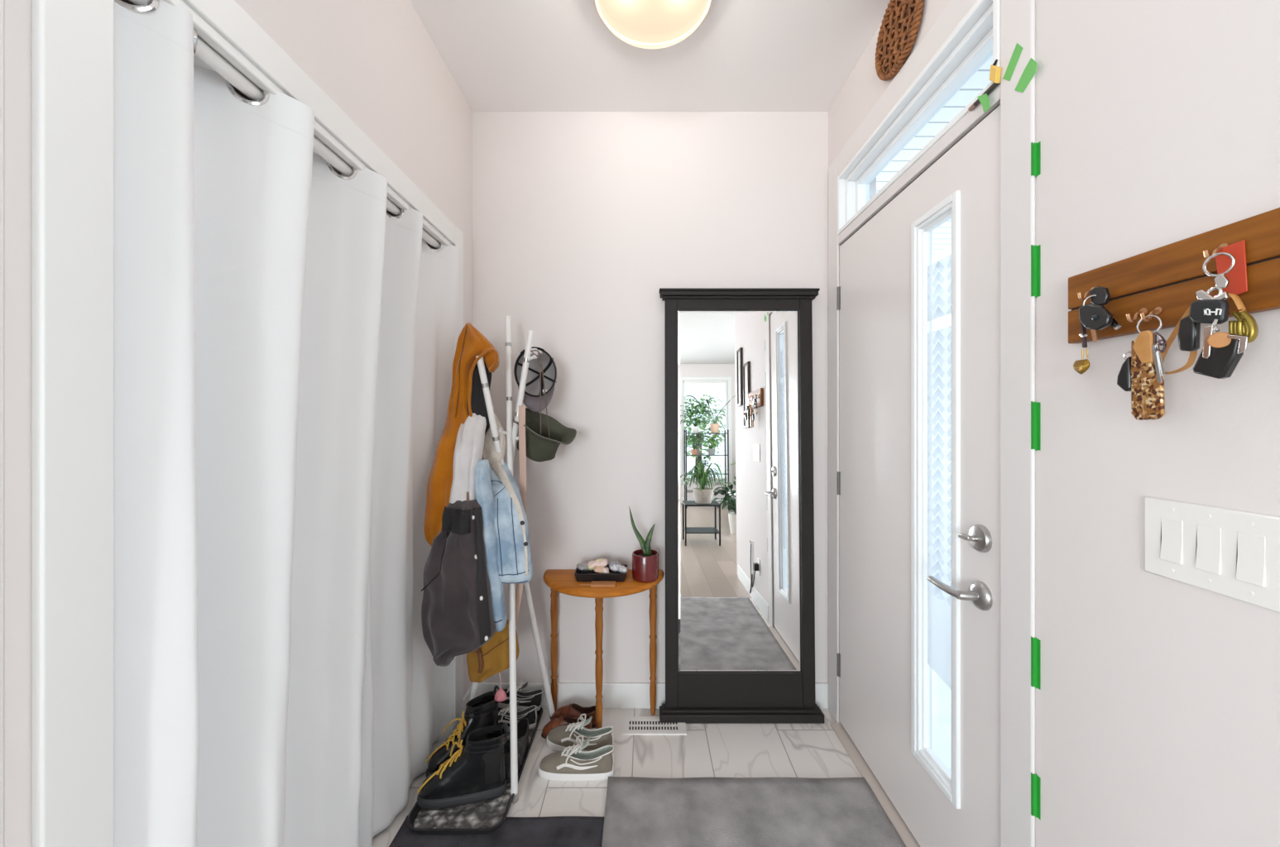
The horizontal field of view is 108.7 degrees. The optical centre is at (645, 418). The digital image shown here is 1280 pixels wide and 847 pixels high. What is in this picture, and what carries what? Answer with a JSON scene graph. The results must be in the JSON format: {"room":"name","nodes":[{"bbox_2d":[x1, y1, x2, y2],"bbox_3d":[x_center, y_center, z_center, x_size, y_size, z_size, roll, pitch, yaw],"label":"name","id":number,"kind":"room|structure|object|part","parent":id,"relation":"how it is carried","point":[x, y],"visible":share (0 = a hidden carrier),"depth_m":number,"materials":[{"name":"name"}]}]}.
{"room":"home entryway","nodes":[
{"label":"home entryway","id":0,"kind":"room"},
{"bbox_2d":[4,0,472,846],"bbox_3d":[-0.845,-0.042,1.035,0.100,2.737,2.150,0,0,0],"label":"wall","id":1,"kind":"structure","parent":0,"point":[376,60],"depth_m":1.00,"materials":[{"name":"white paint"}]},
{"bbox_2d":[0,0,4,846],"bbox_3d":[-0.789,0.177,0.433,0.012,2.300,0.266,0,0,0],"label":"trim","id":2,"kind":"structure","parent":1,"relation":"attached to","point":[2,2],"depth_m":0.56,"materials":[{"name":"white paint"}]},
{"bbox_2d":[31,0,463,846],"bbox_3d":[-0.837,0.266,1.280,0.116,2.122,1.374,0,0,0],"label":"trim","id":3,"kind":"structure","parent":1,"relation":"attached to","point":[73,40],"depth_m":0.63,"materials":[{"name":"white paint"}]},
{"bbox_2d":[127,0,440,249],"bbox_3d":[-0.825,-0.685,1.280,0.040,0.040,1.210,0,0,0],"label":"curtain rod","id":4,"kind":"object","parent":1,"relation":"attached to","point":[206,54],"visible":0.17,"depth_m":0.94,"materials":[{"name":"white metal"}]},
{"bbox_2d":[114,0,387,846],"bbox_3d":[-0.819,0.298,0.998,0.187,2.035,0.719,0,0,0],"label":"curtain","id":5,"kind":"object","parent":4,"relation":"hanging from","point":[248,270],"visible":0.82,"depth_m":0.91,"materials":[{"name":"white fabric"}]},
{"bbox_2d":[340,172,460,846],"bbox_3d":[-0.821,0.297,1.558,0.134,2.033,0.753,0,0,-1],"label":"curtain","id":6,"kind":"object","parent":4,"relation":"hanging from","point":[420,309],"visible":0.61,"depth_m":1.52,"materials":[{"name":"white fabric"}]},
{"bbox_2d":[463,684,472,713],"bbox_3d":[-0.788,1.270,2.032,0.013,0.115,0.130,0,0,0],"label":"baseboard","id":7,"kind":"structure","parent":1,"relation":"attached to","point":[467,697],"depth_m":2.01,"materials":[{"name":"white paint"}]},
{"bbox_2d":[372,709,862,846],"bbox_3d":[-0.273,1.357,1.355,2.545,0.060,1.710,0,0,0],"label":"floor","id":8,"kind":"structure","parent":0,"point":[707,750],"depth_m":1.79,"materials":[{"name":"tile"}]},
{"bbox_2d":[406,706,542,834],"bbox_3d":[-0.614,1.308,1.765,0.323,0.025,0.640,0,0,0],"label":"tray","id":9,"kind":"object","parent":8,"relation":"on","point":[483,817],"visible":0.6,"depth_m":1.51,"materials":[{"name":"black plastic"}]},
{"bbox_2d":[417,722,508,810],"bbox_3d":[-0.633,1.195,1.601,0.296,0.244,0.113,0,0,-18],"label":"boot","id":10,"kind":"object","parent":9,"relation":"on","point":[477,774],"visible":1,"depth_m":1.57,"materials":[{"name":"black leather"}]},
{"bbox_2d":[425,685,499,777],"bbox_3d":[-0.686,1.199,1.755,0.285,0.235,0.109,0,0,-40],"label":"boot","id":11,"kind":"object","parent":9,"relation":"on","point":[481,711],"visible":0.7,"depth_m":1.76,"materials":[{"name":"black leather"}]},
{"bbox_2d":[503,718,529,782],"bbox_3d":[-0.500,1.269,1.775,0.093,0.095,0.241,0,0,4],"label":"shoe","id":12,"kind":"object","parent":9,"relation":"on","point":[523,727],"visible":0.66,"depth_m":1.75,"materials":[{"name":"grey"}]},
{"bbox_2d":[498,700,536,732],"bbox_3d":[-0.578,1.262,1.953,0.232,0.104,0.083,0,0,-1],"label":"shoe","id":13,"kind":"object","parent":9,"relation":"on","point":[530,712],"visible":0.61,"depth_m":1.94,"materials":[{"name":"grey fabric"}]},
{"bbox_2d":[495,680,542,711],"bbox_3d":[-0.575,1.237,2.038,0.236,0.115,0.082,0,0,10],"label":"shoe","id":14,"kind":"object","parent":9,"relation":"on","point":[534,697],"visible":0.7,"depth_m":2.02,"materials":[{"name":"grey fabric"}]},
{"bbox_2d":[388,815,604,846],"bbox_3d":[-0.461,1.320,1.261,0.658,0.010,0.522,0,0,0],"label":"door mat","id":15,"kind":"object","parent":8,"relation":"on","point":[547,831],"visible":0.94,"depth_m":1.45,"materials":[{"name":"grey fabric"}]},
{"bbox_2d":[469,316,556,803],"bbox_3d":[-0.546,0.449,1.811,0.414,1.761,0.459,0,0,0],"label":"coat rack","id":16,"kind":"object","parent":8,"relation":"on","point":[512,429],"depth_m":1.84,"materials":[{"name":"white paint"}]},
{"bbox_2d":[421,498,495,666],"bbox_3d":[-0.642,0.564,1.582,0.253,0.563,0.181,0,0,0],"label":"jacket","id":17,"kind":"object","parent":16,"relation":"hanging from","point":[457,616],"visible":0.98,"depth_m":1.53,"materials":[{"name":"grey fabric"}]},
{"bbox_2d":[424,322,499,546],"bbox_3d":[-0.666,0.043,1.709,0.233,0.822,0.251,0,0,0],"label":"hoodie","id":18,"kind":"object","parent":16,"relation":"hanging from","point":[467,396],"visible":0.73,"depth_m":1.72,"materials":[{"name":"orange fabric"}]},
{"bbox_2d":[455,325,499,417],"bbox_3d":[-0.632,-0.162,1.748,0.166,0.389,0.109,0,0,0],"label":"hood","id":19,"kind":"object","parent":18,"relation":"attached to","point":[469,396],"depth_m":1.74,"materials":[{"name":"brown fabric"}]},
{"bbox_2d":[449,407,493,503],"bbox_3d":[-0.647,0.132,1.702,0.114,0.388,0.265,0,0,0],"label":"jacket","id":20,"kind":"object","parent":16,"relation":"hanging from","point":[468,450],"visible":0.66,"depth_m":1.63,"materials":[{"name":"white fabric"}]},
{"bbox_3d":[-0.609,0.289,1.596,0.012,0.073,0.043,0,0,9],"label":"zip pull","id":21,"kind":"part","parent":20,"relation":"part of","materials":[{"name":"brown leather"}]},
{"bbox_2d":[466,405,526,701],"bbox_3d":[-0.568,0.513,1.733,0.209,1.126,0.149,0,0,0],"label":"shoulder bag","id":22,"kind":"object","parent":16,"relation":"hanging from","point":[491,659],"visible":0.66,"depth_m":1.70,"materials":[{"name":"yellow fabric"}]},
{"bbox_3d":[-0.553,1.000,1.750,0.008,0.088,0.016,0,0,17],"label":"charm cord","id":23,"kind":"part","parent":22,"relation":"part of","materials":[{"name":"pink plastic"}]},
{"bbox_2d":[474,414,532,632],"bbox_3d":[-0.530,0.358,1.732,0.198,0.796,0.286,0,0,-15],"label":"denim jacket","id":24,"kind":"object","parent":16,"relation":"hanging from","point":[505,528],"visible":0.89,"depth_m":1.62,"materials":[{"name":"blue fabric"}]},
{"bbox_3d":[-0.448,-0.162,1.936,0.172,0.272,0.147,0,0,27],"label":"baseball cap","id":25,"kind":"part","parent":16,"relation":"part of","materials":[{"name":"grey fabric"}]},
{"bbox_3d":[-0.457,-0.192,1.958,0.177,0.208,0.106,0,0,0],"label":"crown","id":26,"kind":"part","parent":16,"relation":"part of","materials":[{"name":"grey"}]},
{"bbox_2d":[512,349,576,461],"bbox_3d":[-0.408,-0.047,1.875,0.247,0.446,0.226,0,0,0],"label":"bucket hat","id":27,"kind":"object","parent":16,"relation":"hanging from","point":[544,433],"visible":0.8,"depth_m":1.87,"materials":[{"name":"green fabric"}]},
{"bbox_3d":[-0.405,-0.094,1.823,0.047,0.352,0.093,0,0,43],"label":"chin cord","id":28,"kind":"part","parent":27,"relation":"part of","materials":[{"name":"fabric"}]},
{"bbox_2d":[541,714,591,739],"bbox_3d":[-0.330,1.286,1.922,0.210,0.082,0.081,0,0,4],"label":"clog","id":29,"kind":"object","parent":8,"relation":"on","point":[563,721],"visible":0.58,"depth_m":1.91,"materials":[{"name":"brown leather"}]},
{"bbox_2d":[550,703,595,728],"bbox_3d":[-0.307,1.285,1.994,0.215,0.084,0.083,0,0,3],"label":"clog","id":30,"kind":"object","parent":8,"relation":"on","point":[573,710],"visible":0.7,"depth_m":1.98,"materials":[{"name":"brown leather"}]},
{"bbox_2d":[537,735,614,781],"bbox_3d":[-0.257,1.263,1.715,0.286,0.128,0.102,0,0,6],"label":"sneaker","id":31,"kind":"object","parent":8,"relation":"on","point":[573,764],"visible":1,"depth_m":1.68,"materials":[{"name":"grey fabric"}]},
{"bbox_2d":[546,714,613,752],"bbox_3d":[-0.264,1.263,1.843,0.286,0.128,0.102,0,0,13],"label":"sneaker","id":32,"kind":"object","parent":8,"relation":"on","point":[558,738],"visible":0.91,"depth_m":1.83,"materials":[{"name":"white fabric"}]},
{"bbox_2d":[543,570,663,728],"bbox_3d":[-0.188,1.010,1.968,0.546,0.635,0.273,0,0,0],"label":"table","id":33,"kind":"object","parent":8,"relation":"on","point":[564,582],"visible":0.91,"depth_m":1.96,"materials":[{"name":"brown wood"}]},
{"bbox_3d":[-0.412,1.022,2.075,0.036,0.609,0.036,0,0,0],"label":"leg","id":34,"kind":"part","parent":33,"relation":"part of","materials":[{"name":"brown wood"}]},
{"bbox_2d":[579,581,616,587],"bbox_3d":[-0.199,0.686,1.900,0.152,0.012,0.044,0,0,0],"label":"wooden block","id":35,"kind":"object","parent":33,"relation":"on","point":[594,584],"visible":1,"depth_m":1.89,"materials":[{"name":"brown wood"}]},
{"bbox_3d":[-0.194,1.022,1.925,0.036,0.609,0.036,0,0,0],"label":"leg","id":36,"kind":"part","parent":33,"relation":"part of","materials":[{"name":"brown wood"}]},
{"bbox_2d":[574,564,628,581],"bbox_3d":[-0.191,0.674,2.000,0.223,0.036,0.130,0,0,0],"label":"desk tray","id":37,"kind":"object","parent":33,"relation":"on","point":[587,575],"visible":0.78,"depth_m":1.94,"materials":[{"name":"black plastic"}]},
{"bbox_2d":[575,562,589,570],"bbox_3d":[-0.267,0.645,2.000,0.060,0.028,0.060,0,0,-23],"label":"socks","id":38,"kind":"object","parent":37,"relation":"on","point":[584,566],"visible":0.91,"depth_m":1.98,"materials":[{"name":"grey fabric"}]},
{"bbox_2d":[587,558,608,570],"bbox_3d":[-0.209,0.636,2.000,0.090,0.046,0.044,0,0,-6],"label":"socks","id":39,"kind":"object","parent":37,"relation":"on","point":[603,563],"visible":0.89,"depth_m":1.99,"materials":[{"name":"beige fabric"}]},
{"bbox_2d":[594,565,609,574],"bbox_3d":[-0.189,0.651,1.975,0.068,0.037,0.040,0,0,-9],"label":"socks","id":40,"kind":"object","parent":37,"relation":"on","point":[601,570],"visible":0.99,"depth_m":1.96,"materials":[{"name":"fabric"}]},
{"bbox_2d":[608,561,619,572],"bbox_3d":[-0.130,0.647,2.005,0.052,0.048,0.050,0,0,-45],"label":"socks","id":41,"kind":"object","parent":37,"relation":"on","point":[613,565],"visible":0.84,"depth_m":1.99,"materials":[{"name":"grey fabric"}]},
{"bbox_2d":[617,564,627,573],"bbox_3d":[-0.100,0.648,1.980,0.040,0.036,0.040,0,0,-23],"label":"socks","id":42,"kind":"object","parent":37,"relation":"on","point":[622,569],"visible":0.99,"depth_m":1.97,"materials":[{"name":"grey fabric"}]},
{"bbox_2d":[628,506,658,582],"bbox_3d":[0.000,0.537,1.985,0.117,0.311,0.117,0,0,-43],"label":"snake plant","id":43,"kind":"object","parent":33,"relation":"on","point":[644,560],"visible":1,"depth_m":1.95,"materials":[{"name":"green plant"}]},
{"bbox_3d":[0.000,0.636,1.985,0.117,0.112,0.117,0,0,0],"label":"pot","id":44,"kind":"part","parent":43,"relation":"part of","materials":[{"name":"red ceramic"}]},
{"bbox_3d":[0.034,1.022,2.060,0.036,0.609,0.036,0,0,0],"label":"leg","id":45,"kind":"part","parent":33,"relation":"part of","materials":[{"name":"brown wood"}]},
{"bbox_2d":[621,716,686,735],"bbox_3d":[0.037,1.324,1.980,0.273,0.006,0.110,0,0,0],"label":"floor vent","id":46,"kind":"object","parent":8,"relation":"in","point":[631,726],"visible":0.99,"depth_m":1.97,"materials":[{"name":"white plastic"}]},
{"bbox_2d":[658,287,824,723],"bbox_3d":[0.421,0.372,2.052,0.717,1.910,0.072,0,-1,0],"label":"floor mirror","id":47,"kind":"object","parent":8,"relation":"on","point":[740,600],"visible":1,"depth_m":2.06,"materials":[{"name":"black painted wood"},{"name":"silvered mirror glass"}]},
{"bbox_3d":[0.421,-0.518,2.089,0.553,0.048,0.029,0,-1,0],"label":"rail","id":48,"kind":"part","parent":47,"relation":"part of","materials":[{"name":"black wood"}]},
{"bbox_3d":[0.421,-0.561,2.079,0.717,0.042,0.056,0,-1,0],"label":"cornice","id":49,"kind":"part","parent":47,"relation":"part of","materials":[{"name":"black wood"}]},
{"bbox_2d":[677,309,801,672],"bbox_3d":[0.421,0.319,2.064,0.553,1.627,0.002,0,-1,0],"label":"mirror glass","id":50,"kind":"object","parent":47,"relation":"attached to","point":[740,371],"depth_m":2.06,"materials":[{"name":"silver metal"}]},
{"bbox_3d":[0.421,1.210,2.049,0.553,0.155,0.027,0,-1,0],"label":"rail","id":51,"kind":"part","parent":47,"relation":"part of","materials":[{"name":"black wood"}]},
{"bbox_2d":[601,776,906,846],"bbox_3d":[0.333,1.319,1.096,0.939,0.013,1.173,0,0,0],"label":"door mat","id":52,"kind":"object","parent":8,"relation":"on","point":[640,812],"visible":1,"depth_m":1.53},
{"bbox_2d":[409,0,890,111],"bbox_3d":[-0.297,-1.450,1.085,2.595,0.080,2.250,0,0,0],"label":"ceiling","id":53,"kind":"structure","parent":0,"point":[502,55],"depth_m":1.79,"materials":[{"name":"white paint"}]},
{"bbox_2d":[593,0,712,48],"bbox_3d":[0.025,-1.355,1.500,0.394,0.109,0.394,0,0,0],"label":"ceiling light","id":54,"kind":"object","parent":53,"relation":"attached to","point":[644,24],"visible":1,"depth_m":1.51,"materials":[{"name":"beige glass"}]},
{"bbox_2d":[472,111,828,682],"bbox_3d":[-0.347,-0.042,2.160,2.695,2.737,0.100,0,0,0],"label":"wall","id":55,"kind":"structure","parent":0,"point":[581,220],"depth_m":2.11,"materials":[{"name":"white paint"}]},
{"bbox_2d":[471,682,828,709],"bbox_3d":[0.022,1.270,2.103,1.635,0.115,0.013,0,0,0],"label":"baseboard","id":56,"kind":"structure","parent":55,"relation":"attached to","point":[616,695],"depth_m":2.10,"materials":[{"name":"white paint"}]},
{"bbox_2d":[828,0,1279,846],"bbox_3d":[0.920,-0.042,1.035,0.160,2.737,2.150,0,0,0],"label":"wall","id":57,"kind":"structure","parent":0,"point":[1157,122],"depth_m":0.77,"materials":[{"name":"white paint"}]},
{"bbox_2d":[829,723,920,846],"bbox_3d":[0.880,1.322,1.530,0.160,0.010,0.920,0,0,0],"label":"trim","id":58,"kind":"structure","parent":57,"relation":"attached to","point":[908,840],"depth_m":1.65,"materials":[{"name":"beige wood"}]},
{"bbox_2d":[875,0,924,81],"bbox_3d":[0.824,-1.268,1.500,0.024,0.267,0.267,0,0,0],"label":"wall basket","id":59,"kind":"object","parent":57,"relation":"attached to","point":[901,21],"visible":1,"depth_m":1.50,"materials":[{"name":"wicker"}]},
{"bbox_2d":[836,104,1000,846],"bbox_3d":[0.827,0.283,1.534,0.115,2.068,0.929,0,0,0],"label":"door","id":60,"kind":"structure","parent":57,"relation":"in","point":[918,477],"depth_m":1.39,"materials":[{"name":"white paint"}]},
{"bbox_3d":[0.799,0.442,1.197,0.059,0.025,0.128,0,0,0],"label":"lever","id":61,"kind":"part","parent":60,"relation":"part of","materials":[{"name":"silver metal"}]},
{"bbox_2d":[837,0,1000,234],"bbox_3d":[0.884,-0.917,1.531,0.112,0.252,0.906,0,0,0],"label":"window","id":62,"kind":"structure","parent":57,"relation":"in","point":[976,38],"depth_m":1.43,"materials":[{"name":"white plastic"}]},
{"bbox_2d":[838,83,1000,244],"bbox_3d":[0.896,-0.771,1.530,0.128,0.039,0.918,0,0,0],"label":"trim","id":63,"kind":"structure","parent":57,"relation":"attached to","point":[970,119],"depth_m":1.36,"materials":[{"name":"white paint"}]},
{"bbox_2d":[828,0,1035,846],"bbox_3d":[0.835,0.093,1.536,0.010,2.468,1.103,0,0,0],"label":"trim","id":64,"kind":"structure","parent":57,"relation":"attached to","point":[1018,17],"depth_m":1.04,"materials":[{"name":"white paint"}]},
{"bbox_2d":[968,59,1001,112],"bbox_3d":[0.824,-0.790,1.117,0.015,0.105,0.099,0,0,0],"label":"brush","id":65,"kind":"object","parent":57,"relation":"attached to","point":[995,71],"visible":1,"depth_m":1.09,"materials":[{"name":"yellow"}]},
{"bbox_3d":[0.826,-0.788,1.120,0.012,0.014,0.088,0,0,0],"label":"rod","id":66,"kind":"part","parent":65,"relation":"part of","materials":[{"name":"grey"}]},
{"bbox_2d":[1002,43,1022,81],"bbox_3d":[0.829,-0.803,1.037,0.001,0.070,0.056,0,0,0],"label":"tape","id":67,"kind":"object","parent":57,"relation":"attached to","point":[1018,50],"visible":1,"depth_m":1.03,"materials":[{"name":"green"}]},
{"bbox_2d":[1014,57,1037,92],"bbox_3d":[0.829,-0.746,1.002,0.001,0.059,0.059,0,0,0],"label":"tape","id":68,"kind":"object","parent":57,"relation":"attached to","point":[1030,69],"visible":1,"depth_m":1.00,"materials":[{"name":"green"}]},
{"bbox_2d":[1030,244,1040,297],"bbox_3d":[0.835,-0.315,0.982,0.010,0.115,0.012,0,0,0],"label":"tape","id":69,"kind":"object","parent":57,"relation":"attached to","point":[1035,250],"visible":1,"depth_m":0.98,"materials":[{"name":"green"}]},
{"bbox_2d":[1030,636,1040,690],"bbox_3d":[0.835,0.524,0.982,0.010,0.112,0.012,0,0,0],"label":"tape","id":70,"kind":"object","parent":57,"relation":"attached to","point":[1035,642],"visible":1,"depth_m":0.98,"materials":[{"name":"green plastic"}]},
{"bbox_2d":[1030,401,1040,450],"bbox_3d":[0.835,0.017,0.982,0.010,0.108,0.012,0,0,0],"label":"tape","id":71,"kind":"object","parent":57,"relation":"attached to","point":[1035,406],"visible":1,"depth_m":0.98,"materials":[{"name":"green plastic"}]},
{"bbox_2d":[1030,772,1040,820],"bbox_3d":[0.835,0.809,0.982,0.010,0.096,0.012,0,0,0],"label":"tape","id":72,"kind":"object","parent":57,"relation":"attached to","point":[1035,779],"visible":1,"depth_m":0.98,"materials":[{"name":"green plastic"}]},
{"bbox_2d":[1030,141,1040,177],"bbox_3d":[0.835,-0.555,0.982,0.010,0.076,0.012,0,0,0],"label":"tape","id":73,"kind":"object","parent":57,"relation":"attached to","point":[1035,147],"visible":1,"depth_m":0.98,"materials":[{"name":"green"}]},
{"bbox_2d":[1068,207,1279,343],"bbox_3d":[0.814,-0.209,0.695,0.050,0.128,0.390,0,0,0],"label":"key rack","id":74,"kind":"object","parent":57,"relation":"attached to","point":[1163,282],"visible":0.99,"depth_m":0.71,"materials":[{"name":"brown wood"}]},
{"bbox_2d":[1073,286,1121,373],"bbox_3d":[0.794,-0.158,0.816,0.024,0.153,0.084,0,0,0],"label":"bunch","id":75,"kind":"object","parent":74,"relation":"hanging from","point":[1095,316],"visible":1,"depth_m":0.81,"materials":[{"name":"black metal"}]},
{"bbox_3d":[0.799,-0.161,0.786,0.002,0.021,0.022,0,0,0],"label":"key blade","id":76,"kind":"part","parent":75,"relation":"part of","materials":[{"name":"silver metal"}]},
{"bbox_3d":[0.802,-0.164,0.783,0.002,0.022,0.019,0,0,0],"label":"key blade","id":77,"kind":"part","parent":75,"relation":"part of","materials":[{"name":"silver metal"}]},
{"bbox_2d":[1117,314,1166,420],"bbox_3d":[0.793,-0.081,0.732,0.020,0.166,0.079,0,0,9],"label":"bunch","id":78,"kind":"object","parent":74,"relation":"hanging from","point":[1140,374],"visible":1,"depth_m":0.72,"materials":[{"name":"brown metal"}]},
{"bbox_3d":[0.786,-0.084,0.706,0.002,0.059,0.014,0,0,0],"label":"key blade","id":79,"kind":"part","parent":78,"relation":"part of","materials":[{"name":"silver metal"}]},
{"bbox_3d":[0.785,-0.117,0.703,0.010,0.034,0.019,0,0,0],"label":"chain","id":80,"kind":"part","parent":78,"relation":"part of","materials":[{"name":"grey metal"}]},
{"bbox_3d":[0.788,-0.090,0.703,0.002,0.052,0.014,0,0,0],"label":"key blade","id":81,"kind":"part","parent":78,"relation":"part of","materials":[{"name":"silver metal"}]},
{"bbox_2d":[1160,252,1258,378],"bbox_3d":[0.779,-0.141,0.648,0.051,0.176,0.130,0,0,0],"label":"bunch","id":82,"kind":"object","parent":74,"relation":"hanging from","point":[1221,352],"visible":1,"depth_m":0.62,"materials":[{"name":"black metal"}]},
{"bbox_2d":[1215,239,1248,299],"bbox_3d":[0.814,-0.204,0.639,0.002,0.077,0.036,0,0,0],"label":"card","id":83,"kind":"object","parent":74,"relation":"hanging from","point":[1238,278],"visible":0.76,"depth_m":0.63,"materials":[{"name":"red plastic"}]},
{"bbox_2d":[1144,496,1279,612],"bbox_3d":[0.835,0.193,0.678,0.009,0.126,0.182,0,0,0],"label":"light switch","id":84,"kind":"object","parent":57,"relation":"attached to","point":[1235,554],"visible":1,"depth_m":0.67,"materials":[{"name":"white plastic"}]},
{"label":"outside","id":85,"kind":"structure","parent":0,"visible":0},
{"bbox_2d":[931,668,951,771],"bbox_3d":[4.500,1.487,3.500,7.000,0.080,9.000,0,0,0],"label":"ground","id":86,"kind":"structure","parent":85,"point":[941,692],"depth_m":2.20,"materials":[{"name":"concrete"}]},
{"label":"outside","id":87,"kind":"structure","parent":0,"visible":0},
{"bbox_2d":[876,55,992,257],"bbox_3d":[1.670,-1.313,2.200,1.260,0.040,4.000,0,0,0],"label":"sky","id":88,"kind":"structure","parent":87,"point":[942,235],"depth_m":2.10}
]}

